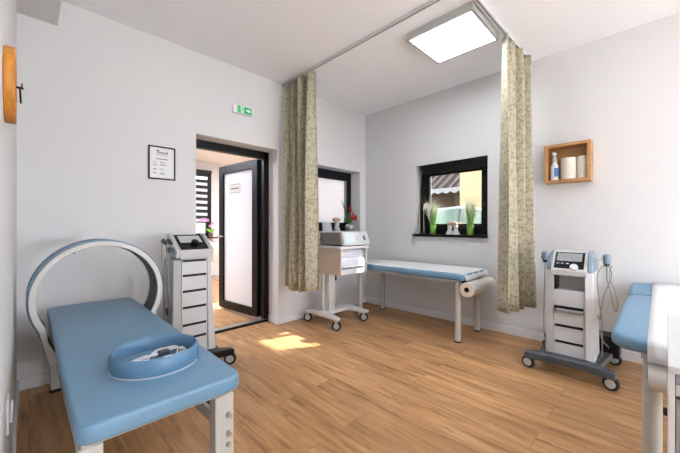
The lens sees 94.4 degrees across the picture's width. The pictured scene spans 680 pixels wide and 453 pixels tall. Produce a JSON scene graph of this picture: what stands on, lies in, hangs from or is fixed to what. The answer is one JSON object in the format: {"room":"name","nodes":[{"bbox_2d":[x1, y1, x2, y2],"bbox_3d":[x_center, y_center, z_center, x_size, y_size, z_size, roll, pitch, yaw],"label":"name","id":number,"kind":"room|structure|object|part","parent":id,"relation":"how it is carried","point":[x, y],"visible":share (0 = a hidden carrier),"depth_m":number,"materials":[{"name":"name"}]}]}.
{"room":"physiotherapy treatment room","nodes":[
{"label":"physiotherapy treatment room","id":0,"kind":"room"},
{"bbox_2d":[0,0,16,452],"bbox_3d":[0.349,-0.282,-0.581,0.200,2.965,7.883,0,0,-45],"label":"wall","id":1,"kind":"structure","parent":0,"point":[8,11],"depth_m":1.34,"materials":[{"name":"white paint"}]},
{"bbox_2d":[5,393,12,435],"bbox_3d":[-1.256,0.710,1.198,0.019,0.130,0.080,0,0,-45],"label":"wall socket","id":2,"kind":"object","parent":1,"relation":"attached to","point":[8,404],"visible":1,"depth_m":1.17,"materials":[{"name":"grey plastic"}]},
{"bbox_3d":[-1.260,0.710,1.194,0.010,0.130,0.080,0,0,-45],"label":"plate","id":3,"kind":"part","parent":2,"relation":"part of","materials":[{"name":"grey plastic"}]},
{"bbox_2d":[2,45,23,123],"bbox_3d":[-1.165,-0.500,1.126,0.048,0.262,0.262,0,0,-45],"label":"wall clock","id":4,"kind":"object","parent":1,"relation":"attached to","point":[9,62],"visible":1,"depth_m":1.04,"materials":[{"name":"orange wood"}]},
{"bbox_2d":[11,380,18,452],"bbox_3d":[0.430,1.157,-0.510,0.014,0.085,7.869,0,0,-45],"label":"baseboard","id":5,"kind":"structure","parent":1,"relation":"attached to","point":[15,423],"depth_m":1.82,"materials":[{"name":"white"}]},
{"bbox_2d":[16,0,60,25],"bbox_3d":[0.499,-1.661,-0.432,0.222,0.208,7.883,0,0,-45],"label":"beam","id":6,"kind":"structure","parent":1,"relation":"attached to","point":[48,11],"depth_m":2.26,"materials":[{"name":"white paint"}]},
{"bbox_2d":[17,1,364,379],"bbox_3d":[-1.082,-0.282,3.766,4.280,2.965,0.310,0,0,-45],"label":"wall","id":7,"kind":"structure","parent":0,"point":[98,90],"depth_m":2.72,"materials":[{"name":"white paint"}]},
{"bbox_2d":[148,144,174,180],"bbox_3d":[-1.669,-0.594,2.956,0.229,0.311,0.016,0,0,-45],"label":"framed notice","id":8,"kind":"object","parent":7,"relation":"attached to","point":[161,160],"visible":1,"depth_m":2.95,"materials":[{"name":"black"}]},
{"bbox_2d":[18,297,365,390],"bbox_3d":[-1.038,1.157,3.722,3.880,0.085,0.214,0,0,-45],"label":"baseboard","id":9,"kind":"structure","parent":7,"relation":"attached to","point":[41,379],"depth_m":2.40,"materials":[{"name":"white"}]},
{"bbox_2d":[196,139,268,333],"bbox_3d":[-1.603,0.129,4.024,0.982,2.143,1.010,0,0,-45],"label":"door","id":10,"kind":"structure","parent":7,"relation":"in","point":[243,236],"depth_m":4.17,"materials":[{"name":"black metal"}]},
{"bbox_3d":[-1.457,-0.525,4.362,0.260,0.130,0.003,0,0,39],"label":"name plate","id":11,"kind":"part","parent":10,"relation":"part of","materials":[{"name":"grey plastic"}]},
{"bbox_3d":[-1.386,0.152,4.319,0.685,1.805,0.016,0,0,39],"label":"pane","id":12,"kind":"part","parent":10,"relation":"part of","materials":[{"name":"white glass"}]},
{"bbox_3d":[-1.386,1.173,4.319,0.855,0.037,0.044,0,0,39],"label":"drip rail","id":13,"kind":"part","parent":10,"relation":"part of","materials":[{"name":"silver metal"}]},
{"bbox_2d":[232,103,251,116],"bbox_3d":[-1.089,-1.295,3.513,0.230,0.090,0.040,0,0,-45],"label":"exit sign","id":14,"kind":"object","parent":7,"relation":"attached to","point":[238,109],"visible":1,"depth_m":3.49,"materials":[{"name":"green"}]},
{"bbox_2d":[318,168,360,232],"bbox_3d":[-0.110,-0.382,4.681,0.949,0.942,0.290,0,0,-45],"label":"window","id":15,"kind":"structure","parent":7,"relation":"in","point":[334,187],"depth_m":4.82,"materials":[{"name":"black"}]},
{"bbox_2d":[322,222,331,230],"bbox_3d":[-0.190,0.002,4.574,0.165,0.130,0.049,0,0,-45],"label":"card","id":16,"kind":"object","parent":15,"relation":"on","point":[326,226],"visible":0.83,"depth_m":4.55,"materials":[{"name":"white paper"}]},
{"bbox_3d":[-0.188,-0.390,4.760,0.719,0.660,0.012,0,0,-45],"label":"pane","id":17,"kind":"part","parent":15,"relation":"part of","materials":[{"name":"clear glass"}]},
{"bbox_2d":[332,217,340,230],"bbox_3d":[-0.056,-0.034,4.684,0.150,0.201,0.102,0,0,-45],"label":"figurine","id":18,"kind":"object","parent":15,"relation":"on","point":[336,220],"visible":1,"depth_m":4.66,"materials":[{"name":"grey ceramic"}]},
{"bbox_3d":[-0.084,0.076,4.655,0.949,0.019,0.215,0,0,-45],"label":"sill","id":19,"kind":"part","parent":15,"relation":"part of","materials":[{"name":"grey plastic"}]},
{"bbox_2d":[341,200,356,230],"bbox_3d":[0.122,-0.164,4.883,0.354,0.460,0.160,0,0,-45],"label":"flower vase","id":20,"kind":"object","parent":15,"relation":"on","point":[348,227],"visible":1,"depth_m":4.87,"materials":[{"name":"silver metal"}]},
{"bbox_3d":[0.149,0.014,4.910,0.160,0.105,0.160,0,0,-45],"label":"pot","id":21,"kind":"part","parent":20,"relation":"part of","materials":[{"name":"silver metal"}]},
{"bbox_2d":[196,160,226,275],"bbox_3d":[-3.994,-0.175,6.880,6.400,2.750,0.200,0,0,-45],"label":"wall","id":22,"kind":"structure","parent":0,"point":[214,167],"depth_m":7.67,"materials":[{"name":"white paint"}]},
{"bbox_2d":[196,174,217,238],"bbox_3d":[-3.477,-0.520,7.153,1.320,1.600,0.300,0,0,-45],"label":"window","id":23,"kind":"structure","parent":22,"relation":"in","point":[208,175],"depth_m":7.56,"materials":[{"name":"black"}]},
{"bbox_3d":[-3.561,-0.535,7.217,1.190,1.570,0.090,0,0,-45],"label":"frame","id":24,"kind":"part","parent":23,"relation":"part of","materials":[{"name":"black"}]},
{"bbox_2d":[196,169,211,222],"bbox_3d":[-3.515,-0.707,7.142,1.190,1.246,0.078,0,0,-45],"label":"zebra blind","id":25,"kind":"object","parent":23,"relation":"attached to","point":[201,175],"visible":0.33,"depth_m":7.40,"materials":[{"name":"black fabric"}]},
{"bbox_2d":[199,218,214,236],"bbox_3d":[-3.127,0.023,7.429,0.390,0.454,0.120,0,0,-45],"label":"potted orchid","id":26,"kind":"object","parent":23,"relation":"on","point":[210,230],"visible":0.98,"depth_m":7.44,"materials":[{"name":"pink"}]},
{"bbox_2d":[196,149,260,164],"bbox_3d":[-2.586,-1.610,5.457,6.800,0.120,4.205,0,0,-45],"label":"ceiling","id":27,"kind":"structure","parent":0,"point":[201,155],"depth_m":7.13,"materials":[{"name":"white paint"}]},
{"bbox_2d":[16,275,666,452],"bbox_3d":[0.366,1.260,2.473,6.800,0.120,12.600,0,0,-45],"label":"floor","id":28,"kind":"structure","parent":0,"point":[393,380],"depth_m":2.19,"materials":[{"name":"brown wood"}]},
{"bbox_2d":[47,297,238,452],"bbox_3d":[-1.267,0.896,1.789,0.520,0.607,1.955,0,0,-45],"label":"couch","id":29,"kind":"object","parent":28,"relation":"on","point":[100,407],"visible":0.91,"depth_m":1.26,"materials":[{"name":"blue leather"}]},
{"bbox_3d":[-2.080,0.937,2.303,0.060,0.486,0.060,0,0,-45],"label":"leg","id":30,"kind":"part","parent":29,"relation":"part of","materials":[{"name":"grey metal"}]},
{"bbox_3d":[-0.784,0.928,0.986,0.064,0.504,0.060,0,0,-45],"label":"leg","id":31,"kind":"part","parent":29,"relation":"part of","materials":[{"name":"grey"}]},
{"bbox_2d":[25,239,162,365],"bbox_3d":[-1.647,0.465,2.165,0.728,0.758,0.245,0,0,-45],"label":"ring","id":32,"kind":"object","parent":29,"relation":"on","point":[155,291],"visible":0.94,"depth_m":1.99,"materials":[{"name":"grey plastic"}]},
{"bbox_2d":[107,334,199,380],"bbox_3d":[-0.806,0.558,1.383,0.346,0.069,0.346,0,0,-45],"label":"ring applicator","id":33,"kind":"object","parent":29,"relation":"on","point":[134,370],"visible":1,"depth_m":1.33,"materials":[{"name":"blue plastic"}]},
{"bbox_3d":[-0.809,0.580,1.386,0.144,0.017,0.281,0,0,20],"label":"cord","id":34,"kind":"part","parent":33,"relation":"part of","materials":[{"name":"white plastic"}]},
{"bbox_3d":[-1.278,0.673,1.792,0.480,0.044,1.900,0,0,-45],"label":"frame","id":35,"kind":"part","parent":29,"relation":"part of","materials":[{"name":"grey"}]},
{"bbox_3d":[-0.483,0.928,1.284,0.076,0.504,0.060,0,0,-45],"label":"leg","id":36,"kind":"part","parent":29,"relation":"part of","materials":[{"name":"grey metal"}]},
{"bbox_2d":[161,233,235,363],"bbox_3d":[-1.352,0.630,2.767,0.629,1.140,0.657,0,0,-45],"label":"machine","id":37,"kind":"object","parent":28,"relation":"on","point":[186,276],"visible":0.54,"depth_m":2.63,"materials":[{"name":"white plastic"}]},
{"bbox_3d":[-1.229,0.133,2.671,0.063,0.050,0.062,0,0,-45],"label":"knob","id":38,"kind":"part","parent":37,"relation":"part of","materials":[{"name":"black plastic"}]},
{"bbox_2d":[209,241,218,280],"bbox_3d":[-2.952,0.770,7.096,0.547,0.860,0.548,0,0,-45],"label":"stool","id":39,"kind":"object","parent":28,"relation":"on","point":[215,244],"visible":0.23,"depth_m":6.97,"materials":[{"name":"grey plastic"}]},
{"bbox_2d":[304,245,368,330],"bbox_3d":[-0.043,0.718,3.988,0.588,0.965,0.622,0,0,-45],"label":"equipment cart","id":40,"kind":"object","parent":28,"relation":"on","point":[330,257],"visible":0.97,"depth_m":3.88,"materials":[{"name":"white"}]},
{"bbox_3d":[-0.204,0.792,3.952,0.060,0.505,0.045,0,0,-45],"label":"post","id":41,"kind":"part","parent":40,"relation":"part of","materials":[{"name":"white metal"}]},
{"bbox_3d":[-0.121,0.792,3.932,0.100,0.505,0.070,0,0,-45],"label":"post","id":42,"kind":"part","parent":40,"relation":"part of","materials":[{"name":"white metal"}]},
{"bbox_3d":[-0.148,0.422,3.821,0.016,0.305,0.460,0,0,-45],"label":"panel","id":43,"kind":"part","parent":40,"relation":"part of","materials":[{"name":"beige"}]},
{"bbox_2d":[319,245,368,249],"bbox_3d":[0.014,0.253,3.974,0.520,0.035,0.510,0,0,-45],"label":"shelf","id":44,"kind":"object","parent":40,"relation":"on","point":[364,247],"depth_m":3.78,"materials":[{"name":"white"}]},
{"bbox_2d":[319,231,369,245],"bbox_3d":[0.052,0.154,3.948,0.520,0.181,0.432,0,0,-45],"label":"console","id":45,"kind":"object","parent":40,"relation":"on","point":[326,238],"visible":0.88,"depth_m":3.81,"materials":[{"name":"grey plastic"}]},
{"bbox_3d":[0.191,0.145,3.844,0.469,0.165,0.081,0,0,-45],"label":"panel","id":46,"kind":"part","parent":45,"relation":"part of","materials":[{"name":"grey plastic"}]},
{"bbox_2d":[342,249,363,268],"bbox_3d":[0.031,0.390,3.964,0.427,0.230,0.408,0,0,-45],"label":"plastic bag","id":47,"kind":"object","parent":40,"relation":"on","point":[350,257],"visible":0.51,"depth_m":3.81,"materials":[{"name":"white plastic"}]},
{"bbox_3d":[0.016,0.540,3.979,0.438,0.070,0.434,0,0,-45],"label":"drawer","id":48,"kind":"part","parent":40,"relation":"part of","materials":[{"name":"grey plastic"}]},
{"bbox_3d":[0.173,0.485,3.820,0.370,0.018,0.018,0,0,-45],"label":"rail","id":49,"kind":"part","parent":40,"relation":"part of","materials":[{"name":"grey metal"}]},
{"bbox_3d":[0.018,0.422,3.988,0.454,0.305,0.463,0,0,-45],"label":"panel","id":50,"kind":"part","parent":40,"relation":"part of","materials":[{"name":"white"}]},
{"bbox_2d":[358,264,485,342],"bbox_3d":[0.912,0.844,3.951,0.625,0.712,1.645,0,0,-45],"label":"couch","id":51,"kind":"object","parent":28,"relation":"on","point":[443,276],"visible":0.65,"depth_m":3.59,"materials":[{"name":"blue plastic"}]},
{"bbox_3d":[0.272,0.884,4.236,0.062,0.608,0.062,0,0,-45],"label":"leg","id":52,"kind":"part","parent":51,"relation":"part of","materials":[{"name":"grey metal"}]},
{"bbox_3d":[0.620,0.884,4.581,0.062,0.608,0.062,0,0,-45],"label":"leg","id":53,"kind":"part","parent":51,"relation":"part of","materials":[{"name":"grey metal"}]},
{"bbox_3d":[0.899,0.569,3.950,0.505,0.026,1.450,0,0,-45],"label":"frame","id":54,"kind":"part","parent":51,"relation":"part of","materials":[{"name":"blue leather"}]},
{"bbox_2d":[367,259,487,280],"bbox_3d":[0.914,0.518,3.958,0.588,0.070,1.620,0,0,-45],"label":"paper sheet","id":55,"kind":"object","parent":51,"relation":"on","point":[462,270],"visible":0.95,"depth_m":3.72,"materials":[{"name":"white paper"}]},
{"bbox_3d":[1.225,0.884,3.273,0.062,0.608,0.062,0,0,-45],"label":"leg","id":56,"kind":"part","parent":51,"relation":"part of","materials":[{"name":"grey metal"}]},
{"bbox_3d":[1.573,0.884,3.618,0.062,0.608,0.062,0,0,-45],"label":"leg","id":57,"kind":"part","parent":51,"relation":"part of","materials":[{"name":"grey metal"}]},
{"bbox_2d":[460,276,495,296],"bbox_3d":[1.488,0.637,3.374,0.618,0.145,0.145,0,0,-45],"label":"paper roll","id":58,"kind":"object","parent":51,"relation":"attached to","point":[474,287],"visible":1,"depth_m":3.21,"materials":[{"name":"beige paper"}]},
{"bbox_2d":[522,249,621,390],"bbox_3d":[2.007,0.700,2.706,0.660,1.000,0.638,0,0,-45],"label":"machine","id":59,"kind":"object","parent":28,"relation":"on","point":[573,337],"visible":1,"depth_m":2.55,"materials":[{"name":"grey plastic"}]},
{"bbox_2d":[555,308,582,313],"bbox_3d":[1.850,0.683,2.546,0.031,0.018,0.178,0,0,-45],"label":"drawer","id":60,"kind":"object","parent":59,"relation":"on","point":[558,310],"depth_m":2.54,"materials":[{"name":"grey plastic"}]},
{"bbox_3d":[1.870,0.327,2.520,0.049,0.055,0.059,0,0,-45],"label":"knob","id":61,"kind":"part","parent":59,"relation":"part of","materials":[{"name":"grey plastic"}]},
{"bbox_2d":[611,282,662,452],"bbox_3d":[2.191,0.841,1.923,1.700,0.718,0.692,0,0,-45],"label":"couch","id":62,"kind":"object","parent":28,"relation":"on","point":[630,330],"visible":0.69,"depth_m":1.58,"materials":[{"name":"blue leather"}]},
{"bbox_3d":[2.213,0.622,1.922,1.590,0.047,0.500,0,0,-45],"label":"frame","id":63,"kind":"part","parent":62,"relation":"part of","materials":[{"name":"grey metal"}]},
{"bbox_3d":[1.573,0.904,1.588,0.074,0.568,0.074,0,0,-45],"label":"leg","id":64,"kind":"part","parent":62,"relation":"part of","materials":[{"name":"grey metal"}]},
{"bbox_2d":[647,362,666,393],"bbox_3d":[1.658,0.708,1.342,0.144,0.144,0.501,0,0,-45],"label":"paper roll","id":65,"kind":"object","parent":62,"relation":"attached to","point":[656,374],"visible":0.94,"depth_m":1.45,"materials":[{"name":"beige paper"}]},
{"bbox_2d":[647,282,679,366],"bbox_3d":[2.220,0.551,1.870,1.694,0.164,0.536,0,0,-45],"label":"sheet","id":66,"kind":"object","parent":62,"relation":"on","point":[665,299],"visible":0.83,"depth_m":1.84,"materials":[{"name":"white paper"}]},
{"bbox_2d":[663,314,679,452],"bbox_3d":[1.264,0.780,0.875,0.725,0.840,0.509,0,0,-44],"label":"base cabinet","id":67,"kind":"object","parent":28,"relation":"on","point":[672,411],"visible":1,"depth_m":0.82,"materials":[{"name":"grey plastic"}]},
{"bbox_3d":[1.107,0.789,1.056,0.700,0.822,0.013,0,0,-44],"label":"panel","id":68,"kind":"part","parent":67,"relation":"part of","materials":[{"name":"white"}]},
{"bbox_3d":[1.035,0.420,0.648,0.030,0.029,0.472,0,0,-44],"label":"rail","id":69,"kind":"part","parent":67,"relation":"part of","materials":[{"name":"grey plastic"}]},
{"bbox_3d":[1.263,0.547,0.868,0.656,0.205,0.472,0,0,-44],"label":"drawer","id":70,"kind":"part","parent":67,"relation":"part of","materials":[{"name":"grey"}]},
{"bbox_3d":[1.270,0.392,0.875,0.676,0.026,0.472,0,0,-44],"label":"drawer","id":71,"kind":"part","parent":67,"relation":"part of","materials":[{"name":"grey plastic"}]},
{"bbox_2d":[61,0,679,115],"bbox_3d":[1.761,-1.840,0.893,4.280,0.150,8.393,0,0,-45],"label":"ceiling","id":72,"kind":"structure","parent":0,"point":[274,40],"depth_m":2.84,"materials":[{"name":"white paint"}]},
{"bbox_2d":[282,0,532,85],"bbox_3d":[0.662,-1.750,3.615,1.573,0.030,2.333,0,0,-45],"label":"track","id":73,"kind":"object","parent":72,"relation":"attached to","point":[429,3],"visible":0.78,"depth_m":2.79,"materials":[{"name":"white metal"}]},
{"bbox_2d":[283,70,318,292],"bbox_3d":[-0.453,-0.490,3.653,0.508,2.501,0.170,0,0,44],"label":"curtain","id":74,"kind":"object","parent":73,"relation":"hanging from","point":[300,162],"visible":1,"depth_m":3.59,"materials":[{"name":"beige fabric"}]},
{"bbox_2d":[498,31,536,313],"bbox_3d":[1.674,-0.465,3.000,0.586,2.550,0.205,0,0,-45],"label":"curtain","id":75,"kind":"object","parent":73,"relation":"hanging from","point":[516,230],"visible":1,"depth_m":2.93,"materials":[{"name":"beige fabric"}]},
{"bbox_2d":[406,1,498,63],"bbox_3d":[1.029,-1.732,2.878,0.588,0.065,0.610,0,0,-45],"label":"ceiling light","id":76,"kind":"object","parent":72,"relation":"attached to","point":[464,29],"visible":1,"depth_m":2.81,"materials":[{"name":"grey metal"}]},
{"bbox_2d":[365,13,679,353],"bbox_3d":[3.249,-0.282,2.289,0.200,2.965,7.883,0,0,-45],"label":"wall","id":77,"kind":"structure","parent":0,"point":[620,92],"depth_m":3.17,"materials":[{"name":"white paint"}]},
{"bbox_2d":[412,170,487,237],"bbox_3d":[1.424,-0.351,4.084,0.200,0.974,1.002,0,0,-45],"label":"window","id":78,"kind":"structure","parent":77,"relation":"in","point":[480,230],"depth_m":4.04,"materials":[{"name":"black"}]},
{"bbox_2d":[422,197,443,233],"bbox_3d":[1.243,-0.158,4.225,0.197,0.520,0.373,0,0,-45],"label":"potted grass","id":79,"kind":"object","parent":78,"relation":"on","point":[433,213],"depth_m":4.19,"materials":[{"name":"green plant"}]},
{"bbox_2d":[423,202,430,221],"bbox_3d":[1.181,-0.115,4.268,0.047,0.434,0.138,0,0,-45],"label":"sprig","id":80,"kind":"object","parent":79,"relation":"in","point":[425,204],"visible":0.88,"depth_m":4.28,"materials":[{"name":"white plant"}]},
{"bbox_2d":[430,225,435,233],"bbox_3d":[1.245,0.042,4.222,0.084,0.121,0.084,0,0,-45],"label":"pot","id":81,"kind":"object","parent":79,"relation":"on","point":[432,227],"depth_m":4.19,"materials":[{"name":"green"}]},
{"bbox_2d":[412,156,487,244],"bbox_3d":[1.393,-0.288,4.060,0.152,1.092,0.994,0,0,-45],"label":"roller blind","id":82,"kind":"object","parent":78,"relation":"attached to","point":[477,163],"visible":0.96,"depth_m":4.01,"materials":[{"name":"black fabric"}]},
{"bbox_3d":[1.056,-0.246,4.342,0.130,1.008,0.020,0,0,17],"label":"pull chain","id":83,"kind":"part","parent":82,"relation":"part of","materials":[{"name":"grey"}]},
{"bbox_3d":[1.403,0.119,4.063,0.140,0.034,1.002,0,0,-45],"label":"sill","id":84,"kind":"part","parent":78,"relation":"part of","materials":[{"name":"black"}]},
{"bbox_2d":[446,222,459,234],"bbox_3d":[1.435,0.020,4.009,0.100,0.164,0.180,0,0,-45],"label":"figurine","id":85,"kind":"object","parent":78,"relation":"on","point":[455,231],"visible":1,"depth_m":3.98,"materials":[{"name":"grey ceramic"}]},
{"bbox_2d":[459,193,482,234],"bbox_3d":[1.599,-0.158,3.861,0.362,0.520,0.208,0,0,32],"label":"potted grass","id":86,"kind":"object","parent":78,"relation":"on","point":[470,209],"depth_m":3.83,"materials":[{"name":"green plant"}]},
{"bbox_2d":[467,225,473,234],"bbox_3d":[1.599,0.042,3.865,0.084,0.121,0.084,0,0,-45],"label":"pot","id":87,"kind":"object","parent":86,"relation":"on","point":[470,228],"depth_m":3.83,"materials":[{"name":"green"}]},
{"bbox_2d":[366,297,641,363],"bbox_3d":[3.178,1.157,2.209,0.014,0.085,7.869,0,0,-45],"label":"baseboard","id":88,"kind":"structure","parent":77,"relation":"attached to","point":[626,355],"depth_m":3.69,"materials":[{"name":"white wood"}]},
{"bbox_2d":[544,139,592,184],"bbox_3d":[2.228,-0.618,3.077,0.145,0.375,0.366,0,0,-45],"label":"wall shelf","id":89,"kind":"object","parent":77,"relation":"attached to","point":[583,147],"visible":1,"depth_m":3.08,"materials":[{"name":"brown wood"}]},
{"bbox_3d":[2.109,-0.618,3.197,0.145,0.375,0.028,0,0,-45],"label":"panel","id":90,"kind":"part","parent":89,"relation":"part of","materials":[{"name":"brown wood"}]},
{"bbox_2d":[550,152,558,179],"bbox_3d":[2.140,-0.596,3.142,0.078,0.276,0.071,0,0,-45],"label":"spray bottle","id":91,"kind":"object","parent":89,"relation":"in","point":[554,170],"visible":0.91,"depth_m":3.12,"materials":[{"name":"white plastic"}]},
{"bbox_3d":[2.228,-0.791,3.077,0.145,0.028,0.310,0,0,-45],"label":"panel","id":92,"kind":"part","parent":89,"relation":"part of","materials":[{"name":"brown wood"}]},
{"bbox_3d":[2.228,-0.444,3.077,0.145,0.028,0.310,0,0,-45],"label":"panel","id":93,"kind":"part","parent":89,"relation":"part of","materials":[{"name":"brown wood"}]},
{"bbox_2d":[561,157,576,178],"bbox_3d":[2.228,-0.561,3.068,0.126,0.206,0.126,0,0,-45],"label":"roll","id":94,"kind":"object","parent":89,"relation":"in","point":[568,164],"visible":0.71,"depth_m":3.02,"materials":[{"name":"beige paper"}]},
{"bbox_3d":[2.275,-0.618,3.123,0.012,0.319,0.310,0,0,-45],"label":"panel","id":95,"kind":"part","parent":89,"relation":"part of","materials":[{"name":"brown wood"}]},
{"bbox_2d":[577,155,586,177],"bbox_3d":[2.305,-0.563,2.991,0.083,0.210,0.083,0,0,-45],"label":"roll","id":96,"kind":"object","parent":89,"relation":"in","point":[581,160],"visible":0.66,"depth_m":2.96,"materials":[{"name":"beige paper"}]},
{"bbox_3d":[2.346,-0.618,2.957,0.145,0.375,0.028,0,0,-45],"label":"panel","id":97,"kind":"part","parent":89,"relation":"part of","materials":[{"name":"brown wood"}]},
{"label":"outside","id":98,"kind":"structure","parent":0,"visible":0},
{"bbox_3d":[9.263,1.425,14.794,26.020,0.150,36.000,0,0,-45],"label":"ground","id":99,"kind":"structure","parent":98,"visible":0},
{"bbox_2d":[431,173,459,208],"bbox_3d":[4.721,-2.005,17.123,6.200,6.710,7.100,0,0,-45],"label":"house","id":100,"kind":"structure","parent":99,"relation":"on","point":[447,187],"depth_m":13.70,"materials":[{"name":"brown tile"}]},
{"bbox_2d":[436,206,480,223],"bbox_3d":[3.200,0.458,6.686,1.676,1.776,4.196,0,0,-45],"label":"car","id":101,"kind":"object","parent":99,"relation":"on","point":[457,214],"visible":0.04,"depth_m":6.46,"materials":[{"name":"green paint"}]},
{"bbox_2d":[460,170,481,207],"bbox_3d":[6.525,-0.500,10.466,4.400,3.700,3.700,0,0,-45],"label":"house","id":102,"kind":"structure","parent":99,"relation":"on","point":[470,182],"depth_m":10.00,"materials":[{"name":"yellow paint"}]}
]}

